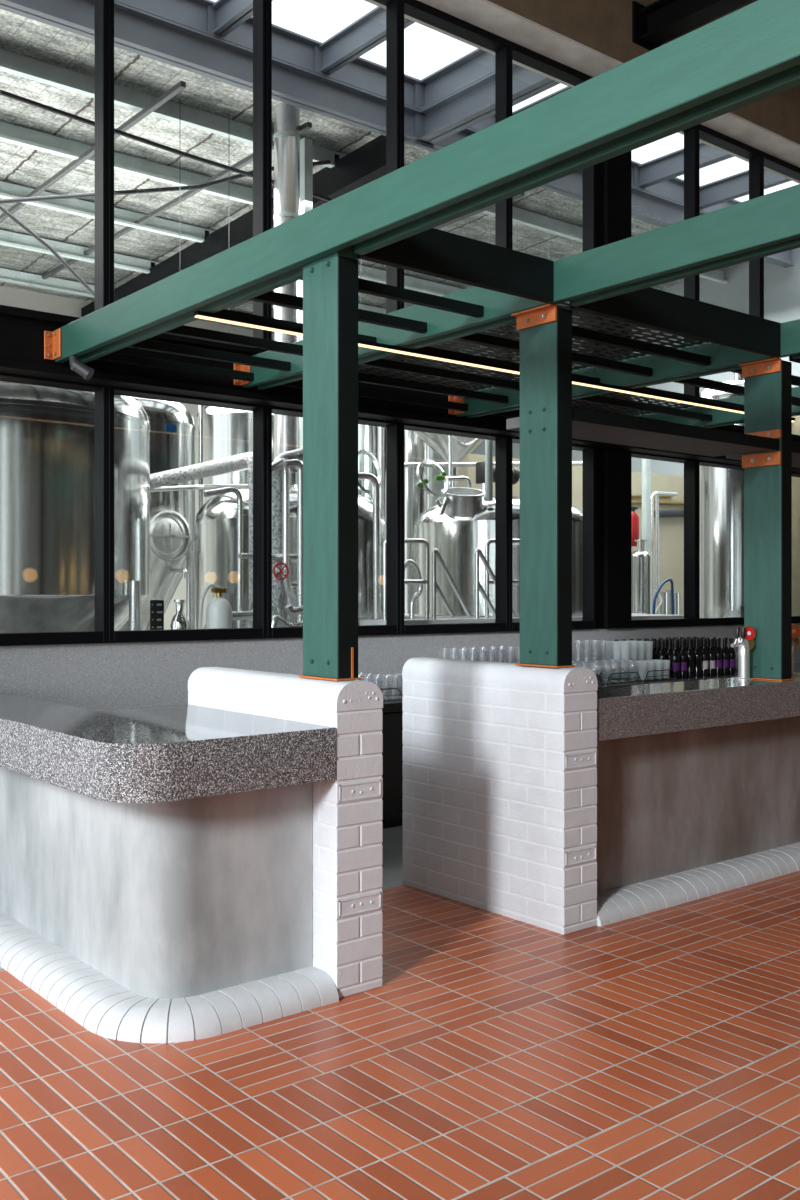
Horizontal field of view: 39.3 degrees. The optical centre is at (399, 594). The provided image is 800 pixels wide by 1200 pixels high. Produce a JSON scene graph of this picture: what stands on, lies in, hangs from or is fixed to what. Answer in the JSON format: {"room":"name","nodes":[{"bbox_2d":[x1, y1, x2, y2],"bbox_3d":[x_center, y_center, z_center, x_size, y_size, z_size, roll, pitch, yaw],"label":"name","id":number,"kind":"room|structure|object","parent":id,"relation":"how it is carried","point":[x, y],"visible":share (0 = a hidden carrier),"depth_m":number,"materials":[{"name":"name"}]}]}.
{"room":"bar","nodes":[
{"label":"bar","id":0,"kind":"room"},
{"bbox_2d":[0,286,427,629],"bbox_3d":[-6.522,-1.570,16.737,23.000,6.400,0.200,0,0,-39],"label":"wall","id":1,"kind":"structure","parent":0,"point":[13,297],"depth_m":17.71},
{"bbox_2d":[0,9,748,359],"bbox_3d":[-4.851,-4.798,12.940,20.800,0.584,8.200,0,0,-39],"label":"ceiling","id":2,"kind":"structure","parent":0,"point":[43,152],"depth_m":12.78,"materials":[{"name":"metal"}]},
{"bbox_2d":[0,90,330,201],"bbox_3d":[-2.125,-4.321,10.903,3.542,0.200,0.044,0,0,-39],"label":"conduit pipe","id":3,"kind":"object","parent":2,"relation":"attached to","point":[4,93],"visible":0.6,"depth_m":10.60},
{"bbox_2d":[0,160,330,203],"bbox_3d":[-2.412,-4.258,11.534,3.611,1.018,0.086,0,0,-25],"label":"rod","id":4,"kind":"object","parent":2,"relation":"attached to","point":[192,187],"visible":0.63,"depth_m":11.42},
{"bbox_2d":[0,205,94,295],"bbox_3d":[-3.466,-3.381,10.973,1.028,0.739,0.040,0,0,-39],"label":"rod","id":5,"kind":"object","parent":4,"relation":"attached to","point":[2,209],"visible":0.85,"depth_m":10.97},
{"bbox_2d":[81,135,385,317],"bbox_3d":[-2.511,-4.550,14.714,0.170,0.720,7.800,0,0,-39],"label":"rafter","id":6,"kind":"object","parent":2,"relation":"attached to","point":[365,164],"visible":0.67,"depth_m":13.77,"materials":[{"name":"metal"}]},
{"bbox_2d":[0,0,794,267],"bbox_3d":[-2.342,-5.060,9.695,20.600,0.620,0.160,0,0,-39],"label":"steel beam","id":7,"kind":"structure","parent":2,"relation":"attached to","point":[175,33],"depth_m":10.64,"materials":[{"name":"metal"}]},
{"bbox_2d":[207,0,272,37],"bbox_3d":[-0.945,-5.220,9.308,0.180,0.300,2.335,0,0,-39],"label":"joist","id":8,"kind":"object","parent":7,"relation":"on","point":[224,16],"visible":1,"depth_m":10.04,"materials":[{"name":"grey metal"}]},
{"bbox_2d":[314,7,414,75],"bbox_3d":[-0.029,-5.220,10.053,0.180,0.300,2.335,0,0,-39],"label":"joist","id":9,"kind":"object","parent":7,"relation":"on","point":[367,32],"visible":0.76,"depth_m":10.54,"materials":[{"name":"grey metal"}]},
{"bbox_2d":[414,49,559,149],"bbox_3d":[0.980,-5.050,10.873,0.240,0.680,2.335,0,0,-39],"label":"beam","id":10,"kind":"structure","parent":7,"relation":"attached to","point":[460,95],"depth_m":11.27,"materials":[{"name":"grey metal"}]},
{"bbox_2d":[634,142,734,187],"bbox_3d":[3.718,-5.220,13.100,0.180,0.300,2.335,0,0,-39],"label":"joist","id":11,"kind":"object","parent":7,"relation":"on","point":[669,166],"visible":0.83,"depth_m":13.62,"materials":[{"name":"grey metal"}]},
{"bbox_2d":[700,169,791,208],"bbox_3d":[4.649,-5.220,13.857,0.180,0.300,2.335,0,0,-39],"label":"joist","id":12,"kind":"object","parent":7,"relation":"on","point":[735,186],"visible":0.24,"depth_m":14.34,"materials":[{"name":"grey metal"}]},
{"bbox_2d":[0,826,799,1199],"bbox_3d":[3.300,1.590,2.916,17.200,0.120,12.360,0,0,-39],"label":"floor","id":13,"kind":"structure","parent":0,"point":[655,1055],"depth_m":3.54,"materials":[{"name":"tile"}]},
{"bbox_2d":[0,693,338,1042],"bbox_3d":[-1.500,1.016,5.088,0.873,1.029,2.962,0,0,-39],"label":"bar counter","id":14,"kind":"object","parent":13,"relation":"on","point":[156,863],"depth_m":4.15,"materials":[{"name":"stone"}]},
{"bbox_2d":[188,667,382,997],"bbox_3d":[-0.519,0.932,4.753,0.224,1.195,1.169,0,0,-39],"label":"partition wall","id":15,"kind":"structure","parent":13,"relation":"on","point":[347,809],"depth_m":4.32,"materials":[{"name":"paint"}]},
{"bbox_2d":[382,712,402,820],"bbox_3d":[-0.330,1.110,7.455,0.895,0.700,0.716,0,0,-39],"label":"base cabinet","id":16,"kind":"object","parent":13,"relation":"on","point":[392,753],"visible":0.02,"depth_m":7.27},
{"bbox_2d":[402,657,596,934],"bbox_3d":[0.464,0.932,5.550,0.228,1.195,1.154,0,0,-39],"label":"partition wall","id":17,"kind":"structure","parent":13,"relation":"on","point":[499,765],"depth_m":5.34,"materials":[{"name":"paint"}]},
{"bbox_2d":[597,672,799,925],"bbox_3d":[4.095,1.006,8.022,8.523,1.048,0.440,0,0,-39],"label":"bar counter","id":18,"kind":"object","parent":13,"relation":"on","point":[698,781],"depth_m":5.81,"materials":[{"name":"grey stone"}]},
{"bbox_2d":[44,0,799,680],"bbox_3d":[2.602,-0.516,4.705,5.085,1.997,8.417,0,0,-39],"label":"pergola","id":19,"kind":"object","parent":18,"relation":"on","point":[750,54],"visible":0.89,"depth_m":4.99,"materials":[{"name":"green wood"}]},
{"bbox_2d":[69,356,93,380],"bbox_3d":[-1.775,-1.263,6.229,0.142,0.138,0.074,0,0,1],"label":"spotlight","id":20,"kind":"object","parent":19,"relation":"attached to","point":[76,365],"visible":1,"depth_m":6.20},
{"bbox_2d":[194,310,302,335],"bbox_3d":[-0.711,-1.313,5.360,0.651,0.029,0.127,0,0,-39],"label":"strip light","id":21,"kind":"object","parent":19,"relation":"attached to","point":[299,332],"depth_m":5.39,"materials":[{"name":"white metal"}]},
{"bbox_2d":[358,339,519,374],"bbox_3d":[0.247,-1.313,6.140,1.280,0.029,0.127,0,0,-39],"label":"strip light","id":22,"kind":"object","parent":19,"relation":"attached to","point":[362,343],"depth_m":6.15,"materials":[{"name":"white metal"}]},
{"bbox_2d":[506,407,778,456],"bbox_3d":[1.325,-0.843,5.902,1.713,0.062,0.433,0,0,-39],"label":"shelf","id":23,"kind":"object","parent":19,"relation":"attached to","point":[591,425],"visible":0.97,"depth_m":5.80,"materials":[{"name":"metal"}]},
{"bbox_2d":[572,378,743,413],"bbox_3d":[1.748,-1.313,7.360,1.921,0.029,0.127,0,0,-39],"label":"strip light","id":24,"kind":"object","parent":19,"relation":"attached to","point":[574,381],"depth_m":7.35,"materials":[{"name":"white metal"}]},
{"bbox_2d":[726,441,799,467],"bbox_3d":[2.731,-0.843,7.046,1.672,0.062,0.433,0,0,-39],"label":"shelf","id":25,"kind":"object","parent":19,"relation":"attached to","point":[795,445],"visible":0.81,"depth_m":6.63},
{"bbox_2d":[730,626,755,679],"bbox_3d":[1.953,0.329,6.359,0.098,0.305,0.176,0,0,34],"label":"tap tower","id":26,"kind":"object","parent":18,"relation":"on","point":[745,643],"visible":1,"depth_m":6.35,"materials":[{"name":"silver metal"}]},
{"bbox_2d":[730,627,745,647],"bbox_3d":[1.928,0.240,6.346,0.132,0.112,0.037,0,0,-39],"label":"tap","id":27,"kind":"object","parent":26,"relation":"on","point":[741,640],"depth_m":6.35,"materials":[{"name":"silver metal"}]},
{"bbox_2d":[792,624,799,675],"bbox_3d":[2.320,0.329,6.677,0.098,0.305,0.176,0,0,34],"label":"tap tower","id":28,"kind":"object","parent":18,"relation":"on","point":[795,629],"visible":0.38,"depth_m":6.69,"materials":[{"name":"silver metal"}]},
{"bbox_3d":[-1.727,1.110,6.319,0.895,0.700,0.716,0,0,-39],"label":"cabinet","id":29,"kind":"object","parent":13,"relation":"on","visible":0},
{"bbox_2d":[382,663,799,712],"bbox_3d":[1.831,0.730,9.239,10.300,0.060,0.725,0,0,-39],"label":"countertop","id":30,"kind":"structure","parent":29,"relation":"on","point":[389,706],"depth_m":8.85,"materials":[{"name":"stone"}]},
{"bbox_2d":[612,639,620,675],"bbox_3d":[1.857,0.540,9.604,0.077,0.318,0.076,0,0,-39],"label":"wine bottle","id":31,"kind":"object","parent":30,"relation":"on","point":[617,656],"visible":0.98,"depth_m":9.58,"materials":[{"name":"clear glass"}]},
{"bbox_2d":[597,666,676,681],"bbox_3d":[1.970,0.654,9.322,0.427,0.087,0.508,0,0,-39],"label":"glass rack","id":32,"kind":"object","parent":30,"relation":"on","point":[651,678],"visible":0.88,"depth_m":9.29,"materials":[{"name":"black metal"}]},
{"bbox_2d":[635,639,643,675],"bbox_3d":[2.062,0.540,9.636,0.077,0.318,0.076,0,0,-39],"label":"wine bottle","id":33,"kind":"object","parent":30,"relation":"on","point":[639,659],"visible":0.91,"depth_m":9.61,"materials":[{"name":"clear glass"}]},
{"bbox_2d":[646,640,654,675],"bbox_3d":[2.144,0.540,9.568,0.077,0.318,0.076,0,0,-39],"label":"wine bottle","id":34,"kind":"object","parent":30,"relation":"on","point":[650,659],"visible":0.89,"depth_m":9.54,"materials":[{"name":"clear glass"}]},
{"bbox_2d":[658,640,666,677],"bbox_3d":[2.226,0.540,9.499,0.077,0.318,0.076,0,0,-39],"label":"wine bottle","id":35,"kind":"object","parent":30,"relation":"on","point":[662,657],"visible":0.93,"depth_m":9.47,"materials":[{"name":"black glass"}]},
{"bbox_2d":[671,640,679,677],"bbox_3d":[2.323,0.540,9.442,0.077,0.318,0.077,0,0,-29],"label":"wine bottle","id":36,"kind":"object","parent":30,"relation":"on","point":[675,657],"visible":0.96,"depth_m":9.42,"materials":[{"name":"black glass"}]},
{"bbox_2d":[679,640,686,677],"bbox_3d":[2.401,0.540,9.505,0.077,0.318,0.077,0,0,37],"label":"wine bottle","id":37,"kind":"object","parent":30,"relation":"on","point":[683,656],"visible":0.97,"depth_m":9.47,"materials":[{"name":"black glass"}]},
{"bbox_2d":[686,640,693,676],"bbox_3d":[2.478,0.540,9.569,0.077,0.318,0.076,0,0,-39],"label":"wine bottle","id":38,"kind":"object","parent":30,"relation":"on","point":[690,655],"visible":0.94,"depth_m":9.54,"materials":[{"name":"black glass"}]},
{"bbox_2d":[693,639,701,676],"bbox_3d":[2.556,0.540,9.632,0.077,0.318,0.076,0,0,-29],"label":"wine bottle","id":39,"kind":"object","parent":30,"relation":"on","point":[697,655],"visible":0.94,"depth_m":9.60,"materials":[{"name":"black glass"}]},
{"bbox_2d":[700,639,708,675],"bbox_3d":[2.634,0.540,9.694,0.077,0.318,0.077,0,0,37],"label":"wine bottle","id":40,"kind":"object","parent":30,"relation":"on","point":[705,658],"visible":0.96,"depth_m":9.66,"materials":[{"name":"black glass"}]},
{"bbox_2d":[708,639,715,674],"bbox_3d":[2.712,0.540,9.757,0.077,0.318,0.077,0,0,34],"label":"wine bottle","id":41,"kind":"object","parent":30,"relation":"on","point":[712,662],"visible":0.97,"depth_m":9.73,"materials":[{"name":"black glass"}]},
{"bbox_2d":[714,638,721,674],"bbox_3d":[2.789,0.540,9.820,0.077,0.318,0.077,0,0,-37],"label":"wine bottle","id":42,"kind":"object","parent":30,"relation":"on","point":[718,654],"visible":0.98,"depth_m":9.79,"materials":[{"name":"black glass"}]},
{"bbox_2d":[721,638,728,673],"bbox_3d":[2.866,0.540,9.883,0.077,0.318,0.077,0,0,-27],"label":"wine bottle","id":43,"kind":"object","parent":30,"relation":"on","point":[725,654],"visible":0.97,"depth_m":9.85,"materials":[{"name":"black glass"}]},
{"bbox_2d":[728,638,735,673],"bbox_3d":[2.944,0.540,9.947,0.077,0.318,0.077,0,0,-29],"label":"wine bottle","id":44,"kind":"object","parent":30,"relation":"on","point":[732,655],"visible":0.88,"depth_m":9.92,"materials":[{"name":"black glass"}]},
{"bbox_2d":[0,623,799,710],"bbox_3d":[-0.665,0.970,7.792,17.200,1.360,0.170,0,0,-39],"label":"wall","id":45,"kind":"structure","parent":0,"point":[130,675],"depth_m":7.16,"materials":[{"name":"paint"}]},
{"bbox_2d":[0,373,108,645],"bbox_3d":[-2.236,-0.507,6.444,1.132,1.595,0.130,0,0,-39],"label":"window","id":46,"kind":"structure","parent":45,"relation":"in","point":[101,633],"depth_m":6.74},
{"bbox_2d":[109,386,266,642],"bbox_3d":[-1.360,-0.507,7.156,1.125,1.595,0.130,0,0,-39],"label":"window","id":47,"kind":"structure","parent":45,"relation":"in","point":[259,630],"depth_m":7.31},
{"bbox_2d":[267,406,400,637],"bbox_3d":[-0.479,-0.507,7.872,1.146,1.595,0.130,0,0,-39],"label":"window","id":48,"kind":"structure","parent":45,"relation":"in","point":[393,429],"depth_m":8.16,"materials":[{"name":"metal"}]},
{"bbox_2d":[400,423,508,634],"bbox_3d":[0.397,-0.507,8.585,1.114,1.595,0.130,0,0,-39],"label":"window","id":49,"kind":"structure","parent":45,"relation":"in","point":[501,624],"depth_m":8.87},
{"bbox_2d":[509,436,595,630],"bbox_3d":[1.232,-0.507,9.264,1.038,1.595,0.130,0,0,-39],"label":"window","id":50,"kind":"structure","parent":45,"relation":"in","point":[588,621],"depth_m":9.54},
{"bbox_2d":[596,151,629,628],"bbox_3d":[1.767,-2.058,9.770,0.430,4.695,0.270,0,0,-39],"label":"column","id":51,"kind":"structure","parent":45,"relation":"attached to","point":[613,174],"depth_m":9.65,"materials":[{"name":"black metal"}]},
{"bbox_2d":[628,451,696,627],"bbox_3d":[2.351,-0.507,10.174,0.985,1.595,0.130,0,0,-39],"label":"window","id":52,"kind":"structure","parent":45,"relation":"in","point":[690,465],"depth_m":10.43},
{"bbox_2d":[697,460,743,625],"bbox_3d":[3.142,-0.507,10.817,1.055,1.595,0.130,0,0,-39],"label":"window","id":53,"kind":"structure","parent":45,"relation":"in","point":[729,620],"depth_m":10.47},
{"bbox_3d":[-0.786,0.305,8.099,17.000,0.050,0.440,0,0,-39],"label":"ledge","id":54,"kind":"object","parent":45,"relation":"attached to","visible":0},
{"bbox_2d":[150,600,163,629],"bbox_3d":[-1.605,0.156,7.394,0.100,0.248,0.018,0,0,-39],"label":"board","id":55,"kind":"object","parent":54,"relation":"on","point":[156,606],"visible":0.79,"depth_m":7.39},
{"bbox_2d":[170,600,189,628],"bbox_3d":[-1.486,0.156,7.556,0.130,0.248,0.130,0,0,-39],"label":"flask","id":56,"kind":"object","parent":54,"relation":"on","point":[179,620],"visible":0.79,"depth_m":7.52,"materials":[{"name":"silver metal"}]},
{"bbox_2d":[198,584,231,628],"bbox_3d":[-1.259,0.101,7.629,0.229,0.358,0.179,0,0,-8],"label":"gas cylinder","id":57,"kind":"object","parent":54,"relation":"on","point":[218,610],"visible":0.91,"depth_m":7.56,"materials":[{"name":"white metal"}]},
{"bbox_2d":[204,604,280,628],"bbox_3d":[-1.093,0.169,7.914,0.687,0.252,0.064,0,0,-39],"label":"pipe","id":58,"kind":"object","parent":54,"relation":"on","point":[237,615],"visible":0.18,"depth_m":7.88,"materials":[{"name":"silver metal"}]},
{"bbox_2d":[272,459,296,606],"bbox_3d":[-0.839,-0.361,8.275,0.348,1.291,0.056,0,0,-39],"label":"pipe","id":59,"kind":"object","parent":54,"relation":"on","point":[277,464],"visible":0.66,"depth_m":8.25,"materials":[{"name":"silver metal"}]},
{"bbox_2d":[272,604,302,626],"bbox_3d":[-0.789,0.174,7.994,0.353,0.222,0.060,0,0,-39],"label":"pipe","id":60,"kind":"object","parent":54,"relation":"on","point":[277,619],"visible":0.62,"depth_m":7.97,"materials":[{"name":"silver metal"}]},
{"bbox_2d":[282,459,302,622],"bbox_3d":[-0.781,-0.360,8.233,0.182,1.280,0.056,0,0,-39],"label":"pipe","id":61,"kind":"object","parent":54,"relation":"on","point":[297,463],"visible":0.73,"depth_m":8.25,"materials":[{"name":"silver metal"}]},
{"bbox_2d":[458,453,683,614],"bbox_3d":[2.695,-0.145,15.983,4.850,3.350,0.200,0,0,-39],"label":"wall","id":62,"kind":"structure","parent":0,"point":[671,529],"depth_m":16.88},
{"bbox_2d":[430,248,799,505],"bbox_3d":[3.960,-1.695,18.430,0.200,6.650,10.400,0,0,-39],"label":"wall","id":63,"kind":"structure","parent":0,"point":[781,284],"depth_m":16.98,"materials":[{"name":"paint"}]},
{"bbox_2d":[488,0,799,143],"bbox_3d":[-0.575,-5.098,7.681,17.200,1.345,0.555,0,0,-39],"label":"ceiling","id":64,"kind":"structure","parent":0,"point":[603,26],"depth_m":9.22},
{"bbox_2d":[364,0,799,183],"bbox_3d":[-0.577,-4.415,7.683,17.200,0.020,0.550,0,0,-39],"label":"lintel","id":65,"kind":"object","parent":64,"relation":"attached to","point":[491,17],"depth_m":9.05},
{"bbox_2d":[632,0,752,50],"bbox_3d":[5.882,-4.800,4.812,0.360,0.340,12.045,0,0,-39],"label":"roof beam","id":66,"kind":"structure","parent":64,"relation":"attached to","point":[654,24],"depth_m":9.26,"materials":[{"name":"black metal"}]},
{"bbox_3d":[-3.241,1.590,12.703,23.000,0.120,10.600,0,0,-39],"label":"floor","id":67,"kind":"structure","parent":0,"visible":0},
{"bbox_2d":[0,381,150,632],"bbox_3d":[-2.918,-0.115,8.181,2.146,3.290,2.085,0,0,-39],"label":"tank","id":68,"kind":"object","parent":67,"relation":"on","point":[47,434],"visible":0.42,"depth_m":7.42,"materials":[{"name":"silver metal"}]},
{"bbox_2d":[119,397,195,630],"bbox_3d":[-2.533,-0.250,10.431,1.304,3.560,1.376,0,0,-39],"label":"tank","id":69,"kind":"object","parent":67,"relation":"on","point":[173,429],"visible":0.37,"depth_m":10.15,"materials":[{"name":"silver metal"}]},
{"bbox_2d":[199,405,202,508],"bbox_3d":[-1.842,-0.138,10.360,0.042,3.335,0.042,0,0,-39],"label":"pipe","id":70,"kind":"object","parent":67,"relation":"on","point":[200,406],"visible":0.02,"depth_m":10.34,"materials":[{"name":"silver metal"}]},
{"bbox_2d":[150,452,252,627],"bbox_3d":[-1.553,0.224,8.946,1.746,2.612,0.356,0,0,45],"label":"insulated pipe","id":71,"kind":"object","parent":67,"relation":"on","point":[244,461],"visible":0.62,"depth_m":8.74,"materials":[{"name":"metal"}]},
{"bbox_2d":[203,487,242,627],"bbox_3d":[-1.276,0.371,8.101,0.315,2.317,0.044,0,0,-39],"label":"pipe","id":72,"kind":"object","parent":67,"relation":"on","point":[225,490],"visible":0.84,"depth_m":8.17,"materials":[{"name":"silver metal"}]},
{"bbox_2d":[195,406,273,514],"bbox_3d":[-1.950,-0.500,13.981,1.312,4.060,1.251,0,0,-39],"label":"storage tank","id":73,"kind":"object","parent":67,"relation":"on","point":[227,432],"visible":0.23,"depth_m":13.41,"materials":[{"name":"silver metal"}]},
{"bbox_2d":[273,103,300,469],"bbox_3d":[-1.131,-1.672,11.200,0.270,6.404,0.270,0,0,31],"label":"duct","id":74,"kind":"object","parent":67,"relation":"on","point":[286,137],"visible":0.46,"depth_m":11.09,"materials":[{"name":"silver metal"}]},
{"bbox_2d":[272,448,302,617],"bbox_3d":[-0.814,0.191,8.501,0.395,2.679,0.098,0,0,-42],"label":"insulated pipe","id":75,"kind":"object","parent":67,"relation":"on","point":[277,585],"visible":0.32,"depth_m":8.36,"materials":[{"name":"metal"}]},
{"bbox_2d":[194,450,385,628],"bbox_3d":[-0.909,0.118,9.621,1.792,2.825,1.634,0,0,-39],"label":"tank","id":76,"kind":"object","parent":67,"relation":"on","point":[215,524],"visible":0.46,"depth_m":9.05,"materials":[{"name":"silver metal"}]},
{"bbox_2d":[150,484,248,491],"bbox_3d":[-1.552,-0.874,9.116,0.429,0.143,1.729,0,0,-39],"label":"pipe","id":77,"kind":"object","parent":76,"relation":"attached to","point":[205,486],"visible":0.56,"depth_m":9.57,"materials":[{"name":"silver metal"}]},
{"bbox_2d":[300,137,312,462],"bbox_3d":[-0.974,-1.593,11.600,0.100,6.245,0.100,0,0,-39],"label":"steel post","id":78,"kind":"object","parent":67,"relation":"on","point":[306,145],"visible":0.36,"depth_m":11.56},
{"bbox_2d":[358,473,379,619],"bbox_3d":[-0.300,0.275,8.934,0.350,2.510,0.056,0,0,-39],"label":"pipe","id":79,"kind":"object","parent":67,"relation":"on","point":[368,476],"visible":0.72,"depth_m":9.00,"materials":[{"name":"silver metal"}]},
{"bbox_2d":[378,427,383,514],"bbox_3d":[-0.201,-0.265,11.824,0.068,3.590,0.068,0,0,-39],"label":"pipe","id":80,"kind":"object","parent":67,"relation":"on","point":[380,429],"visible":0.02,"depth_m":11.79,"materials":[{"name":"silver metal"}]},
{"bbox_2d":[358,424,404,522],"bbox_3d":[-0.353,-0.350,12.790,0.807,3.760,0.769,0,0,-39],"label":"storage tank","id":81,"kind":"object","parent":67,"relation":"on","point":[367,435],"visible":0.05,"depth_m":12.44,"materials":[{"name":"silver metal"}]},
{"bbox_2d":[405,430,433,613],"bbox_3d":[0.147,-0.565,14.189,0.581,4.190,0.566,0,0,-39],"label":"storage tank","id":82,"kind":"object","parent":67,"relation":"on","point":[417,500],"visible":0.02,"depth_m":13.96,"materials":[{"name":"silver metal"}]},
{"bbox_2d":[404,431,483,561],"bbox_3d":[0.630,-0.470,13.300,0.920,4.000,0.920,0,0,-39],"label":"hopper","id":83,"kind":"object","parent":67,"relation":"on","point":[450,448],"visible":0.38,"depth_m":13.11,"materials":[{"name":"silver metal"}]},
{"bbox_2d":[404,461,581,467],"bbox_3d":[1.424,-0.113,13.532,3.814,3.286,0.060,0,0,-39],"label":"pipe","id":84,"kind":"object","parent":67,"relation":"on","point":[574,463],"visible":0.16,"depth_m":12.88,"materials":[{"name":"silver metal"}]},
{"bbox_2d":[476,461,519,496],"bbox_3d":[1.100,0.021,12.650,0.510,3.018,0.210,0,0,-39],"label":"motor","id":85,"kind":"object","parent":67,"relation":"on","point":[480,466],"visible":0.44,"depth_m":12.52,"materials":[{"name":"silver metal"}]},
{"bbox_2d":[360,614,683,624],"bbox_3d":[0.696,0.863,10.556,3.800,1.335,2.260,0,0,-39],"label":"deck","id":86,"kind":"object","parent":67,"relation":"on","point":[419,619],"visible":0.09,"depth_m":9.29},
{"bbox_2d":[383,539,428,619],"bbox_3d":[0.049,-0.125,8.727,0.461,0.638,0.038,0,0,-39],"label":"handrail","id":87,"kind":"object","parent":86,"relation":"on","point":[423,541],"visible":0.73,"depth_m":8.79,"materials":[{"name":"silver metal"}]},
{"bbox_2d":[404,559,422,618],"bbox_3d":[0.091,-0.048,9.071,0.236,0.483,0.044,0,0,-39],"label":"pipe","id":88,"kind":"object","parent":86,"relation":"on","point":[412,563],"visible":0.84,"depth_m":9.07,"materials":[{"name":"silver metal"}]},
{"bbox_2d":[432,548,471,618],"bbox_3d":[0.420,-0.090,9.029,0.424,0.567,0.038,0,0,-39],"label":"handrail","id":89,"kind":"object","parent":86,"relation":"on","point":[435,553],"visible":1,"depth_m":8.95,"materials":[{"name":"silver metal"}]},
{"bbox_2d":[475,548,515,618],"bbox_3d":[0.798,-0.096,9.336,0.462,0.580,0.038,0,0,-39],"label":"handrail","id":90,"kind":"object","parent":86,"relation":"on","point":[478,587],"visible":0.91,"depth_m":9.21,"materials":[{"name":"silver metal"}]},
{"bbox_2d":[414,459,581,615],"bbox_3d":[0.956,-0.523,10.992,1.866,1.426,1.753,0,0,-8],"label":"tank","id":91,"kind":"object","parent":86,"relation":"on","point":[463,523],"visible":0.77,"depth_m":10.26,"materials":[{"name":"silver metal"}]},
{"bbox_2d":[485,439,492,500],"bbox_3d":[0.811,-1.153,10.198,0.068,0.592,0.068,0,0,-39],"label":"pipe","id":92,"kind":"object","parent":91,"relation":"attached to","point":[488,443],"visible":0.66,"depth_m":10.17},
{"bbox_2d":[485,539,519,617],"bbox_3d":[1.093,-0.155,9.821,0.945,0.698,0.038,0,0,-39],"label":"handrail","id":93,"kind":"object","parent":86,"relation":"on","point":[487,581],"visible":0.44,"depth_m":9.52,"materials":[{"name":"silver metal"}]},
{"bbox_2d":[632,507,638,545],"bbox_3d":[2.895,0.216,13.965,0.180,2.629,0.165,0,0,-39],"label":"fire extinguisher","id":94,"kind":"object","parent":67,"relation":"on","point":[635,518],"visible":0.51,"depth_m":13.89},
{"bbox_2d":[632,540,653,613],"bbox_3d":[2.900,0.430,13.585,0.361,2.200,0.378,0,0,-39],"label":"tank","id":95,"kind":"object","parent":67,"relation":"on","point":[642,560],"visible":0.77,"depth_m":13.47,"materials":[{"name":"silver metal"}]},
{"bbox_2d":[641,458,650,551],"bbox_3d":[3.321,-0.198,15.074,0.137,3.456,0.116,0,0,-39],"label":"pipe","id":96,"kind":"object","parent":67,"relation":"on","point":[646,463],"visible":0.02,"depth_m":15.02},
{"bbox_2d":[655,495,658,613],"bbox_3d":[3.357,0.114,14.588,0.067,2.833,0.046,0,0,-39],"label":"pipe","id":97,"kind":"object","parent":67,"relation":"on","point":[656,496],"visible":0.47,"depth_m":14.57,"materials":[{"name":"silver metal"}]},
{"bbox_2d":[652,578,673,614],"bbox_3d":[3.130,0.669,13.141,0.092,1.727,0.620,0,0,41],"label":"hose","id":98,"kind":"object","parent":67,"relation":"on","point":[669,579],"visible":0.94,"depth_m":13.10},
{"bbox_2d":[650,491,676,599],"bbox_3d":[3.418,0.091,14.509,0.520,2.878,0.048,0,0,-39],"label":"pipe","id":99,"kind":"object","parent":67,"relation":"on","point":[653,494],"visible":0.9,"depth_m":14.34,"materials":[{"name":"silver metal"}]},
{"bbox_2d":[700,372,743,617],"bbox_3d":[3.753,-0.490,12.480,1.094,4.040,1.029,0,0,-39],"label":"tank","id":100,"kind":"object","parent":67,"relation":"on","point":[721,489],"visible":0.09,"depth_m":12.11,"materials":[{"name":"silver metal"}]},
{"bbox_2d":[792,415,799,615],"bbox_3d":[4.998,-0.490,13.185,1.043,4.040,0.994,0,0,-39],"label":"tank","id":101,"kind":"object","parent":67,"relation":"on","point":[795,425],"visible":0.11,"depth_m":12.97,"materials":[{"name":"silver metal"}]},
{"bbox_3d":[-5.468,-2.058,3.886,4.820,4.695,0.170,0,0,-39],"label":"wall","id":102,"kind":"structure","parent":0,"visible":0},
{"bbox_2d":[0,305,799,476],"bbox_3d":[-0.615,-1.430,7.730,17.200,0.340,0.430,0,0,-39],"label":"beam","id":103,"kind":"structure","parent":102,"relation":"attached to","point":[22,330],"depth_m":7.01,"materials":[{"name":"black metal"}]},
{"bbox_2d":[95,0,108,310],"bbox_3d":[-2.236,-2.980,6.444,1.132,2.850,0.130,0,0,-39],"label":"window","id":104,"kind":"structure","parent":103,"relation":"attached to","point":[101,6],"depth_m":6.75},
{"bbox_2d":[109,0,266,338],"bbox_3d":[-1.360,-2.980,7.156,1.125,2.850,0.130,0,0,-39],"label":"window","id":105,"kind":"structure","parent":103,"relation":"attached to","point":[259,6],"depth_m":7.45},
{"bbox_2d":[267,0,400,358],"bbox_3d":[-0.479,-2.980,7.872,1.146,2.850,0.130,0,0,-39],"label":"window","id":106,"kind":"structure","parent":103,"relation":"attached to","point":[393,7],"depth_m":8.18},
{"bbox_2d":[401,0,508,377],"bbox_3d":[0.397,-2.980,8.585,1.114,2.850,0.130,0,0,-39],"label":"window","id":107,"kind":"structure","parent":103,"relation":"attached to","point":[416,9],"depth_m":8.74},
{"bbox_2d":[509,41,595,378],"bbox_3d":[1.232,-2.980,9.264,1.038,2.850,0.130,0,0,-39],"label":"window","id":108,"kind":"structure","parent":103,"relation":"attached to","point":[518,53],"depth_m":9.40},
{"bbox_2d":[630,125,696,404],"bbox_3d":[2.351,-2.980,10.174,0.985,2.850,0.130,0,0,-39],"label":"window","id":109,"kind":"structure","parent":103,"relation":"attached to","point":[690,134],"depth_m":10.44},
{"bbox_2d":[697,124,761,396],"bbox_3d":[3.142,-2.980,10.817,1.055,2.850,0.130,0,0,-39],"label":"window","id":110,"kind":"structure","parent":103,"relation":"attached to","point":[704,133],"depth_m":11.08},
{"bbox_2d":[762,151,799,317],"bbox_3d":[3.982,-2.980,11.500,1.110,2.850,0.130,0,0,-39],"label":"window","id":111,"kind":"structure","parent":103,"relation":"attached to","point":[769,161],"depth_m":11.29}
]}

